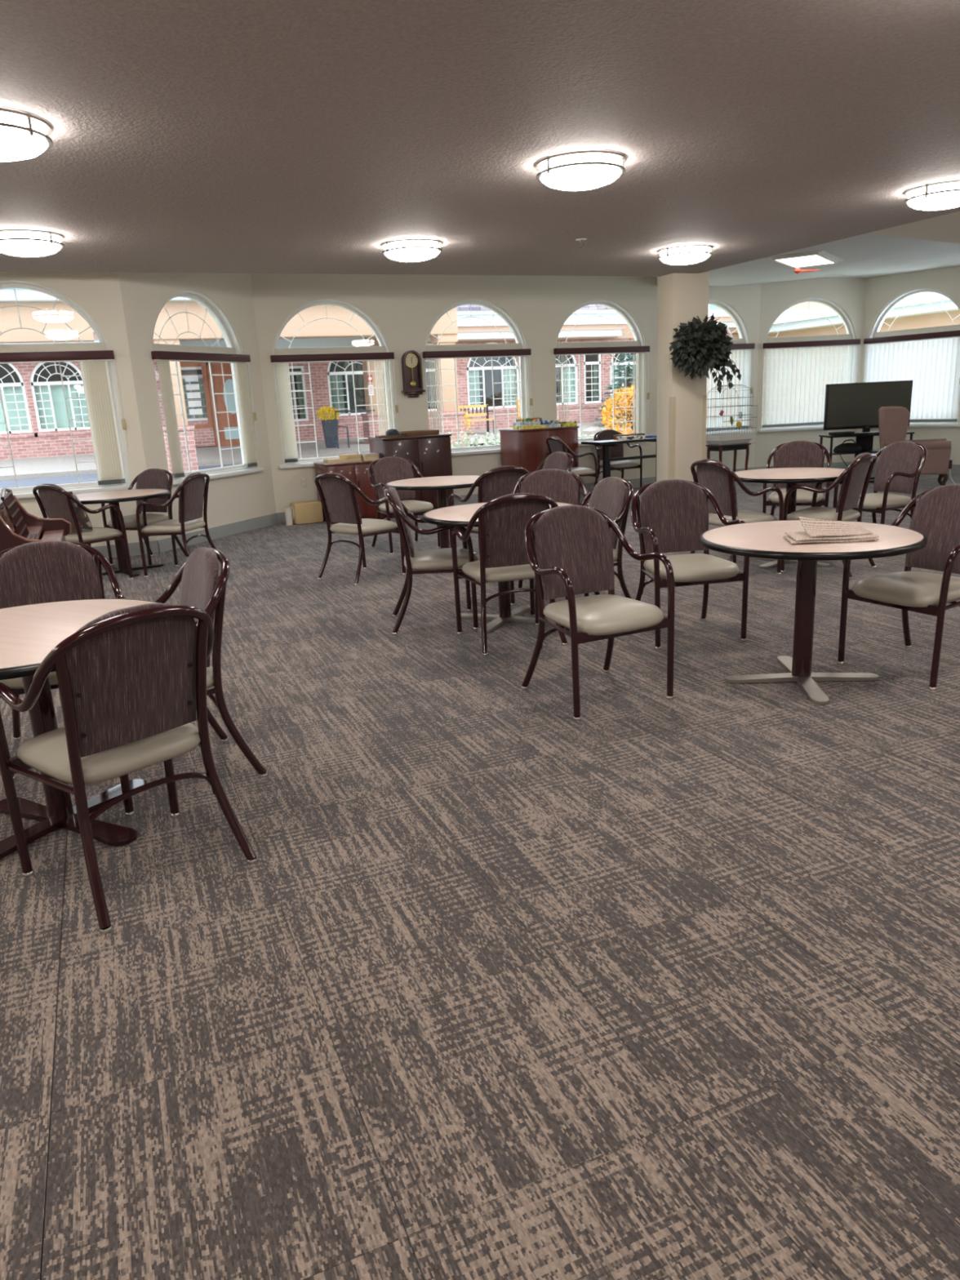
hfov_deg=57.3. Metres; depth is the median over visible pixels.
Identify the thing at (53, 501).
armchair
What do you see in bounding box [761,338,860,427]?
vertical blind
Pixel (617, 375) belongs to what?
curtain
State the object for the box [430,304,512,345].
grille
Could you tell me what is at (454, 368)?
grille
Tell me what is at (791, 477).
round table
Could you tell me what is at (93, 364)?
vertical blind
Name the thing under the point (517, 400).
garden chair
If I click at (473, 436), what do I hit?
patio
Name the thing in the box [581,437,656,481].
table
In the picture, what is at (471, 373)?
curtain
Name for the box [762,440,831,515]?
armchair
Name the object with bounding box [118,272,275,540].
wall
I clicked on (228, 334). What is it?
window
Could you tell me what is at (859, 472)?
armchair
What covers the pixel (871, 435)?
shelf
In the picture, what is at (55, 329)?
arched window
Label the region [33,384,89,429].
curtain
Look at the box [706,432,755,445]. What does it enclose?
tray
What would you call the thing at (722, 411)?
ladder
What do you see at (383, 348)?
window
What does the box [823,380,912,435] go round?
television
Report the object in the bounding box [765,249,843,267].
skylight
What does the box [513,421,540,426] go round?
game box
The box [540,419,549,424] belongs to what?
game box
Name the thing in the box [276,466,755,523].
baseboard
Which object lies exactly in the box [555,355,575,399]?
grille
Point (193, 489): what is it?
armchair
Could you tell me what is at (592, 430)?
boulder
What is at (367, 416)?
column
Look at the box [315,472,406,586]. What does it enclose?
armchair
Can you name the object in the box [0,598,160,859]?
round table
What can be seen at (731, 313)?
grille
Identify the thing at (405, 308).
wall
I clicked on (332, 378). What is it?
curtain
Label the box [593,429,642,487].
armchair
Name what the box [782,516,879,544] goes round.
newspaper
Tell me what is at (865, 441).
tv stand
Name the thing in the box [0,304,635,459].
brick building
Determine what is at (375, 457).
book
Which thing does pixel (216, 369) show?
entrance door
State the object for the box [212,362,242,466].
grille
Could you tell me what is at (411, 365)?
clock
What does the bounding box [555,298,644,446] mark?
window
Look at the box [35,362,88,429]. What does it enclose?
grille
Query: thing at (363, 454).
book
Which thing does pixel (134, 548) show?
baseboard
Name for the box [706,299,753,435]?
window
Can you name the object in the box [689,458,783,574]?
armchair
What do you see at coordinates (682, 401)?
wall column
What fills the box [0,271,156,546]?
wall
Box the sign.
[367,374,373,395]
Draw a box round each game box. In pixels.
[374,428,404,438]
[399,429,439,436]
[512,424,546,429]
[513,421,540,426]
[515,417,542,422]
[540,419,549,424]
[546,423,560,427]
[549,420,559,424]
[559,421,576,423]
[560,422,577,426]
[613,433,644,439]
[616,435,645,439]
[645,434,656,437]
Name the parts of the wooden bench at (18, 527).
panel, lid, panel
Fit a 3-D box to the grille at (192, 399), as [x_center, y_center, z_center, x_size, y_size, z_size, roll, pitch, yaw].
[-7.264,-6.059,22.155,0.800,1.030,0.022,-9,17,-22]
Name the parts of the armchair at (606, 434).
leg, backrest, seat, rail, leg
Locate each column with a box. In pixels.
[152,338,198,473]
[360,360,387,443]
[430,333,465,448]
[656,271,709,481]
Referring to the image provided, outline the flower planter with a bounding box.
[315,405,340,448]
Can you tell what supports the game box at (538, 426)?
on the storage cabinet at (527, 449)
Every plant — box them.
[448,431,485,448]
[464,431,500,446]
[669,313,741,394]
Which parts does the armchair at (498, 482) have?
leg, seat, leg, backrest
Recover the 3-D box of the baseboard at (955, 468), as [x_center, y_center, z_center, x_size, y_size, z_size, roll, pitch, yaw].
[6.836,-2.780,14.129,0.024,0.135,1.777,-13,18,-33]
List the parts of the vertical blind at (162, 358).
cord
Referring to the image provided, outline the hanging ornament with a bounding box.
[794,268,819,273]
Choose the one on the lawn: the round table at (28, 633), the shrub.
the shrub
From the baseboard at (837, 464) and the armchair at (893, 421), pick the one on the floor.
the armchair at (893, 421)
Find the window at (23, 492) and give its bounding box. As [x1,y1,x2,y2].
[0,280,136,498]
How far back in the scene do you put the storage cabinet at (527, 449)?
12.16 m
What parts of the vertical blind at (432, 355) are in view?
cord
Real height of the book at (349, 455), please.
0.035 m
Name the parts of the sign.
red plate, white plate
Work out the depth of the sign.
21.76 m
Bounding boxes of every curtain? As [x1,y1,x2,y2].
[0,386,29,431]
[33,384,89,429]
[182,377,207,418]
[282,374,306,418]
[328,373,386,413]
[468,368,516,405]
[563,366,574,402]
[585,364,598,400]
[611,364,618,399]
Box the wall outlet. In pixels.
[300,477,306,486]
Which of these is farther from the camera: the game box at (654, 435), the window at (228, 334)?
the game box at (654, 435)
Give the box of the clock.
[401,350,425,397]
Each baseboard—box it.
[93,540,158,558]
[156,512,278,552]
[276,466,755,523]
[755,461,851,469]
[872,462,959,473]
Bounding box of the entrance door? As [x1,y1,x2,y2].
[205,362,239,446]
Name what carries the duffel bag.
on the tv stand
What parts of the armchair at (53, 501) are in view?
leg, backrest, leg, seat, rail, leg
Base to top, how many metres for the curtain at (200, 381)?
1.030 m
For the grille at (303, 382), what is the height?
1.180 m
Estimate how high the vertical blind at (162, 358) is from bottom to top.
1.327 m
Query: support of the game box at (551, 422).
on the game box at (555, 425)
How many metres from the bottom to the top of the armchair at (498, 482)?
0.918 m
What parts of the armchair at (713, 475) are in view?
leg, backrest, leg, leg, seat, leg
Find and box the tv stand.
[818,431,914,479]
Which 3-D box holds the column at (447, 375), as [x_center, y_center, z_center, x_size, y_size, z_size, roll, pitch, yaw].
[-0.648,-4.760,17.585,0.528,2.577,0.528,-9,17,-22]
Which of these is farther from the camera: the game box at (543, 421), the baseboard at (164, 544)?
the game box at (543, 421)
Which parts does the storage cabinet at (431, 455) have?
door, door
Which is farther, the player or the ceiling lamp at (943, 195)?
the player
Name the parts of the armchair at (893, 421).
panel, arm, leg, leg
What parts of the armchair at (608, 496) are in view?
leg, backrest, seat, rail, leg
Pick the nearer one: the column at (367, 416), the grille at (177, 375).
the grille at (177, 375)
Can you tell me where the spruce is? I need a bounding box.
[593,353,635,426]
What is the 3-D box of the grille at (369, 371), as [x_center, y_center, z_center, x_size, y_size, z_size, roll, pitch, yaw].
[-1.459,-3.169,11.838,0.450,1.295,0.011,-10,17,-23]
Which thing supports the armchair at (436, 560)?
on the floor
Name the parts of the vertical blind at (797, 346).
cord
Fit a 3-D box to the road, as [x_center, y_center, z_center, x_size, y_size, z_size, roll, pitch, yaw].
[-17.664,-0.777,11.134,36.000,0.520,5.700,-9,17,-22]
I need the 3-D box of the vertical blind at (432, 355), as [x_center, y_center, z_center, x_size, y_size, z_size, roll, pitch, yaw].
[0.007,-3.362,12.302,1.632,1.327,0.088,-10,17,-23]
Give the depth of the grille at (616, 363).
26.67 m
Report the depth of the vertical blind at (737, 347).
14.07 m
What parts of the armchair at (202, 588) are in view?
leg, backrest, seat, rail, leg, leg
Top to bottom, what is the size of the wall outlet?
0.116 m
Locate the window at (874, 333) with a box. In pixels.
[869,288,959,426]
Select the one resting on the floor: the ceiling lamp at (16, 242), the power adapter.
the power adapter
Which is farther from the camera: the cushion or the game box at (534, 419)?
the game box at (534, 419)
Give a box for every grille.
[0,287,90,342]
[0,364,28,430]
[0,400,13,467]
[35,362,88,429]
[62,374,95,462]
[153,297,224,346]
[155,373,187,455]
[182,382,207,418]
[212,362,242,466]
[280,304,375,347]
[283,363,315,458]
[290,374,305,418]
[329,360,386,413]
[353,360,388,439]
[426,360,457,433]
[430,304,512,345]
[468,356,517,405]
[493,360,520,430]
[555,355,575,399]
[555,364,580,425]
[560,303,632,342]
[585,364,599,400]
[611,353,630,396]
[613,353,635,434]
[707,311,737,337]
[770,302,844,337]
[882,292,959,331]
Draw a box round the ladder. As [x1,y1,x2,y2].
[719,399,724,416]
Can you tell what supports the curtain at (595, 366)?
hanging from the brick building
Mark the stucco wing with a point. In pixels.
(923, 315)
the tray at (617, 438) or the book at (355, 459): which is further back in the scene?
the tray at (617, 438)
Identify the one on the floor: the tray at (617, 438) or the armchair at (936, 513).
the armchair at (936, 513)
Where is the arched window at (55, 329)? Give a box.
[0,288,93,343]
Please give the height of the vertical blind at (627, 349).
1.327 m
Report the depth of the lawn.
26.61 m
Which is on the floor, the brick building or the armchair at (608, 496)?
the armchair at (608, 496)
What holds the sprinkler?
attached to the ceiling at (216, 136)
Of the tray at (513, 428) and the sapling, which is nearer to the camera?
the tray at (513, 428)
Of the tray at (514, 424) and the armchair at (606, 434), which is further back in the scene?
the armchair at (606, 434)
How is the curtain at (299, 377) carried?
hanging from the brick building
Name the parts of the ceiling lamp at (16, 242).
post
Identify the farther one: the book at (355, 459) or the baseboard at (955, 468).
the baseboard at (955, 468)
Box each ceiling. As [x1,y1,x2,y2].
[0,0,959,276]
[708,232,959,286]
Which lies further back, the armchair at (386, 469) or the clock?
the clock
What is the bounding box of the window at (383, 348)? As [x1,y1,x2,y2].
[272,298,395,469]
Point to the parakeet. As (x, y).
(731, 417)
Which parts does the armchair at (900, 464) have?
rail, leg, leg, seat, rail, backrest, leg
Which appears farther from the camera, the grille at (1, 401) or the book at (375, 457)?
the book at (375, 457)
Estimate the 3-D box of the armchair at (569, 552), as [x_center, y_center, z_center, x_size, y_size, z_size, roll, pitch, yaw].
[0.557,-0.170,4.258,0.595,0.918,0.605,-10,17,-24]
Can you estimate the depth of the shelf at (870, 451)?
12.63 m
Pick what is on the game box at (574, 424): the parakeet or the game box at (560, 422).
the game box at (560, 422)
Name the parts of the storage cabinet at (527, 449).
door, door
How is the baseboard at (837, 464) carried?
attached to the wall at (848, 293)
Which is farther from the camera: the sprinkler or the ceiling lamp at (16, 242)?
the sprinkler
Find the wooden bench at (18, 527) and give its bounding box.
[0,488,71,551]
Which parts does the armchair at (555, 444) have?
leg, backrest, seat, rail, leg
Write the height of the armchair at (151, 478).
0.918 m
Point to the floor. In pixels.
(500, 984)
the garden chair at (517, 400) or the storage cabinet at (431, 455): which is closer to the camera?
the storage cabinet at (431, 455)
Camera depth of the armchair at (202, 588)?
3.46 m
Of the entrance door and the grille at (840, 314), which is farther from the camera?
the entrance door
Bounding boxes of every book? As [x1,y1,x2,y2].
[323,457,347,463]
[338,453,361,457]
[342,457,361,462]
[360,453,378,456]
[360,455,378,461]
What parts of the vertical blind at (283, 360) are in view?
cord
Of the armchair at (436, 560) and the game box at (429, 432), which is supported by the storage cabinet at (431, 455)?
the game box at (429, 432)
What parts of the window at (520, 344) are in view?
sill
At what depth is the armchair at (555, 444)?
11.76 m
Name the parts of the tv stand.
post, post, panel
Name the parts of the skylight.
diffuser panel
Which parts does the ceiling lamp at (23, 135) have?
post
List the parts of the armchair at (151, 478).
leg, rail, seat, leg, leg, backrest, leg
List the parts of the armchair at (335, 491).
leg, backrest, leg, seat, leg, rail, leg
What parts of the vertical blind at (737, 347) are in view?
cord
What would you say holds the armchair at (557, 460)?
on the floor
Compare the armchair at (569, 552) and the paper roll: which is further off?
the paper roll
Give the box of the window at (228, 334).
[152,290,264,484]
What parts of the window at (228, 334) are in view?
sill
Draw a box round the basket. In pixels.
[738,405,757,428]
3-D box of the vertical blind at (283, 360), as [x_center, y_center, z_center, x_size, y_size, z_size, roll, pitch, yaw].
[-1.850,-3.049,11.492,1.632,1.327,0.088,-10,17,-23]
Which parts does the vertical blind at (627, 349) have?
cord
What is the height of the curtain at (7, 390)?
1.060 m
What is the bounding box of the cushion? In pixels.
[68,491,93,529]
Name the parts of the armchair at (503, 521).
leg, rail, rail, leg, seat, backrest, leg, leg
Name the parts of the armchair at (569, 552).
leg, rail, backrest, leg, seat, leg, rail, leg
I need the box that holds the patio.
[361,433,500,446]
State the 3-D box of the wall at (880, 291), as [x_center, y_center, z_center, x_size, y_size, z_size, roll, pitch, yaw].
[6.855,-4.277,13.784,0.200,3.200,1.777,-13,18,-33]
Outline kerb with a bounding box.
[0,449,369,480]
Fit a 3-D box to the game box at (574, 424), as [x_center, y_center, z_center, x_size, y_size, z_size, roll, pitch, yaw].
[1.208,-3.041,12.421,0.240,0.040,0.260,-9,17,-22]
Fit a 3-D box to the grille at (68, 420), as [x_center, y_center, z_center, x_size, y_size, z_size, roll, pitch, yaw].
[-4.028,-2.299,9.124,0.450,1.295,0.011,-9,17,-22]
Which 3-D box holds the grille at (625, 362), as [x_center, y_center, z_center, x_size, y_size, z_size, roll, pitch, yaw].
[2.232,-3.791,13.448,0.450,1.295,0.011,-10,17,-23]
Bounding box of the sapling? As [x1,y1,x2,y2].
[458,404,473,439]
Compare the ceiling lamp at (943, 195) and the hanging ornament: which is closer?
the ceiling lamp at (943, 195)
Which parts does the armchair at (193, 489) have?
leg, rail, seat, leg, leg, backrest, leg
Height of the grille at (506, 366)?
1.295 m
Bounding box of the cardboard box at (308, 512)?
[289,500,323,524]
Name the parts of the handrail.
post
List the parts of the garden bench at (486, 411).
rail, rail, leg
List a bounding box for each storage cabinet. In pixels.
[313,460,384,524]
[368,433,453,518]
[499,426,578,475]
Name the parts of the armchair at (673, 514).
leg, rail, leg, backrest, seat, rail, leg, leg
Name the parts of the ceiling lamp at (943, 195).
post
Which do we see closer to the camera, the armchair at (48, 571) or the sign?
the armchair at (48, 571)
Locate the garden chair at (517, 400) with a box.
[515,398,520,418]
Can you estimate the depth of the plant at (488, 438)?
14.73 m
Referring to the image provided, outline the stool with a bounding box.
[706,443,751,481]
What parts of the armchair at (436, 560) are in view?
leg, backrest, leg, rail, seat, leg, leg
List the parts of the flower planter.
pot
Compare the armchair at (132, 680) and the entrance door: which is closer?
the armchair at (132, 680)
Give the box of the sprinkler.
[575,238,586,248]
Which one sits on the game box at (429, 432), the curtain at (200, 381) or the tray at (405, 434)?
the tray at (405, 434)
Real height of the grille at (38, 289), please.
0.565 m
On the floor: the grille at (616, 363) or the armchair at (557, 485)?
the armchair at (557, 485)
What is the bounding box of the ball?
[736,421,742,426]
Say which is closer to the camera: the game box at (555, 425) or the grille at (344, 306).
the grille at (344, 306)
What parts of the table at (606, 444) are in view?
leg, leg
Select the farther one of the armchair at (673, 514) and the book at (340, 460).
the book at (340, 460)
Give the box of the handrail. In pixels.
[334,409,374,448]
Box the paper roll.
[284,507,293,525]
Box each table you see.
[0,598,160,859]
[75,488,169,576]
[385,475,479,554]
[422,502,571,633]
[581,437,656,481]
[698,520,927,704]
[733,467,845,568]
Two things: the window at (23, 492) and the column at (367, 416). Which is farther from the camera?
the column at (367, 416)
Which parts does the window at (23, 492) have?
sill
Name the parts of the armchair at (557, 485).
leg, leg, backrest, leg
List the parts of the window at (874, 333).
sill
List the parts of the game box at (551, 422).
lid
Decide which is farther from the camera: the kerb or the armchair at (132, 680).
the kerb
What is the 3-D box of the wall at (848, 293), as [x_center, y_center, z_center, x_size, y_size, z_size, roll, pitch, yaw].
[5.377,-4.348,14.454,1.772,3.120,0.200,-4,15,-6]
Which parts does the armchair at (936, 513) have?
leg, rail, seat, leg, backrest, leg, rail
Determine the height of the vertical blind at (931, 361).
1.327 m
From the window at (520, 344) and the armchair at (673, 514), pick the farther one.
the window at (520, 344)
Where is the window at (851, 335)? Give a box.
[757,297,855,432]
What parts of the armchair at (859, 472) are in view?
leg, seat, leg, backrest, leg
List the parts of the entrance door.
oval moulding, oval glass, panel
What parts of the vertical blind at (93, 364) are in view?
cord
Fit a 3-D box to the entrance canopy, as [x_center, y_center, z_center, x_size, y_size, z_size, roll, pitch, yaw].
[-4.224,-7.239,18.239,6.000,2.210,6.500,-9,17,-22]
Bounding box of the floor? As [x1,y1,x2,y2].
[0,470,959,1279]
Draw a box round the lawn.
[706,416,817,427]
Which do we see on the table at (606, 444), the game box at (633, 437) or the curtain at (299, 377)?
the game box at (633, 437)
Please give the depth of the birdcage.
13.35 m
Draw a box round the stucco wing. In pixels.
[706,292,959,420]
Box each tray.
[401,433,439,436]
[512,426,546,429]
[513,423,540,426]
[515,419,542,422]
[616,437,644,439]
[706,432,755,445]
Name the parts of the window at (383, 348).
sill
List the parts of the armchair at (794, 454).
leg, leg, rail, seat, backrest, leg, leg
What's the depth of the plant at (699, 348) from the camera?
10.23 m
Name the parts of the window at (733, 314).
sill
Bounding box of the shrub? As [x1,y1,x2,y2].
[599,383,635,434]
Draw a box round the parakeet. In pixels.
[729,416,733,426]
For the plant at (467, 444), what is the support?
on the lawn
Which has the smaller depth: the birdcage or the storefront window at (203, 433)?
the birdcage
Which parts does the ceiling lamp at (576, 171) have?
post, post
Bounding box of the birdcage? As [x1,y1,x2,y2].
[706,384,757,445]
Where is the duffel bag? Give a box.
[832,439,862,452]
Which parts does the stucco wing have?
pane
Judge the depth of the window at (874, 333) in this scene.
13.70 m
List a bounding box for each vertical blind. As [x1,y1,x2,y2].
[0,350,129,485]
[151,351,257,478]
[270,351,399,462]
[422,348,533,433]
[553,346,649,433]
[706,343,755,431]
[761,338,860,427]
[863,329,959,422]
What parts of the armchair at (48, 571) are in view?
leg, leg, seat, rail, backrest, leg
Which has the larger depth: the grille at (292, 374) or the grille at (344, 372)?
the grille at (344, 372)
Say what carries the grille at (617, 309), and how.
attached to the window at (638, 340)
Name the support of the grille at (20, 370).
attached to the brick building
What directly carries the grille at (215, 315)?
attached to the window at (228, 334)
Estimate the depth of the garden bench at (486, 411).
23.80 m
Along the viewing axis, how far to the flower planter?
21.11 m
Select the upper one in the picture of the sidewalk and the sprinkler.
the sprinkler
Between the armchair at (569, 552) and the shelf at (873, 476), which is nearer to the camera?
the armchair at (569, 552)
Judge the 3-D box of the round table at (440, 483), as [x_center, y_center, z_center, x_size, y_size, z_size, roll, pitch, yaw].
[-0.339,-1.107,8.165,1.032,0.740,1.032,-16,20,-41]
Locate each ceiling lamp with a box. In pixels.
[0,107,53,161]
[0,229,64,257]
[381,238,442,262]
[535,150,626,191]
[657,244,712,265]
[903,179,959,210]
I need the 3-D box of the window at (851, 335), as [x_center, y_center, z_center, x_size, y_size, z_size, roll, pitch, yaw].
[5.369,-4.498,14.361,1.700,2.070,0.240,-4,15,-6]
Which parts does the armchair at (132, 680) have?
leg, rail, rail, leg, seat, backrest, leg, leg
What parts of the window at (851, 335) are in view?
sill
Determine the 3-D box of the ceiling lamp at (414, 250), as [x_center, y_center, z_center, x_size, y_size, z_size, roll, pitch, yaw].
[-0.580,-3.316,7.511,0.524,0.135,0.524,12,21,43]
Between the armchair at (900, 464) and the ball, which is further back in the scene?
the ball
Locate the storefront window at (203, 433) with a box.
[179,362,215,446]
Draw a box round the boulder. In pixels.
[582,426,601,434]
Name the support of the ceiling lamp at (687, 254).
attached to the ceiling at (216, 136)
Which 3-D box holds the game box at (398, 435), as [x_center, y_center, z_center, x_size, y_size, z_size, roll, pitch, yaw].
[-1.166,-2.691,11.424,0.366,0.105,0.260,-7,16,-16]
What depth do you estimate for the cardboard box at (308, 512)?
11.28 m
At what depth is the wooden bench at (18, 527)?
5.89 m
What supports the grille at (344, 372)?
attached to the brick building
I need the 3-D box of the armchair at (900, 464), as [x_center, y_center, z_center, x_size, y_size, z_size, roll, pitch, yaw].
[3.494,-1.250,7.668,0.605,0.918,0.595,-9,17,-22]
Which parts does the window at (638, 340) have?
sill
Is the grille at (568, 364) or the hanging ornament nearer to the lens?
the hanging ornament
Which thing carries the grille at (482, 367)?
attached to the brick building
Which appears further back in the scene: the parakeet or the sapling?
the sapling
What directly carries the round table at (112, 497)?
on the floor
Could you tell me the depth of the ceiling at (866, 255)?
11.71 m
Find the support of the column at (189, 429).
on the lawn
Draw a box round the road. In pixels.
[0,463,242,488]
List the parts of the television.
foot plate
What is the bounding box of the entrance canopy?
[152,297,457,348]
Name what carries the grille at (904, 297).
attached to the window at (874, 333)
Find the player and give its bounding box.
[828,431,854,435]
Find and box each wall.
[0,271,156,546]
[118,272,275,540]
[250,273,760,512]
[754,277,866,466]
[857,266,959,464]
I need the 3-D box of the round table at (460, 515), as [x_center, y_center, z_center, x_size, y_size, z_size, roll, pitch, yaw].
[0.155,-0.489,5.824,1.032,0.740,1.032,5,17,26]
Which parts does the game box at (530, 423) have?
lid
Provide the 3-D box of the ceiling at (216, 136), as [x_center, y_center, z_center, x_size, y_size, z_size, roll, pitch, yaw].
[2.776,-2.719,3.540,16.700,0.500,13.550,-9,17,-22]
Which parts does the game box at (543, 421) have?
lid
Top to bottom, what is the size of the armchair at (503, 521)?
0.918 m
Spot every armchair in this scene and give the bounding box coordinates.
[0,540,125,779]
[0,603,257,933]
[32,483,133,579]
[101,468,187,564]
[119,547,268,816]
[136,472,216,577]
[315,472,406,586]
[368,456,439,554]
[383,487,479,635]
[448,465,528,582]
[451,493,568,655]
[510,468,589,604]
[520,504,675,720]
[529,476,633,631]
[536,451,573,471]
[546,436,597,484]
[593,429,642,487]
[631,479,749,649]
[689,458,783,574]
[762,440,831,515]
[781,452,877,578]
[832,440,927,524]
[836,484,959,690]
[878,405,951,485]
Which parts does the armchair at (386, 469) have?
leg, rail, leg, backrest, seat, rail, leg, leg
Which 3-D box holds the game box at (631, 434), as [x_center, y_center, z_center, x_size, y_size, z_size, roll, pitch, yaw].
[2.123,-2.898,12.503,0.460,0.060,0.140,-11,17,-28]
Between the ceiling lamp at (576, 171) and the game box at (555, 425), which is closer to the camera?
the ceiling lamp at (576, 171)
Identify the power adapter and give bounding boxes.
[948,459,955,484]
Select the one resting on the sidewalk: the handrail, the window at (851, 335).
the handrail
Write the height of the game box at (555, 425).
0.045 m
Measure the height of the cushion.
0.352 m
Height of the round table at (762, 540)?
0.740 m
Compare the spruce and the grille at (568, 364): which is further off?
the spruce
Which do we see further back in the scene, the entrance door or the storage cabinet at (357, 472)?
the entrance door
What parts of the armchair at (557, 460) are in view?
backrest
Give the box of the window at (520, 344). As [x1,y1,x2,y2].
[424,298,528,456]
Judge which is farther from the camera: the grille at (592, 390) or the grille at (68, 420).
the grille at (592, 390)
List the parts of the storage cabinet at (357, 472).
door, door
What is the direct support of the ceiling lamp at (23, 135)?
attached to the ceiling at (216, 136)
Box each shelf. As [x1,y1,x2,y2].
[818,431,914,437]
[828,448,879,455]
[870,474,875,479]
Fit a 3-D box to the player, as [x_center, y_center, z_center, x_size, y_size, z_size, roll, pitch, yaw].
[5.208,-2.977,12.649,0.300,0.041,0.192,-3,15,0]
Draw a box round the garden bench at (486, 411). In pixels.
[458,404,495,434]
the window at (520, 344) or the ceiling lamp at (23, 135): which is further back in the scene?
the window at (520, 344)
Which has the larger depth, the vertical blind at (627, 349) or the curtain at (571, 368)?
the curtain at (571, 368)
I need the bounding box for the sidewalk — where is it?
[0,420,722,475]

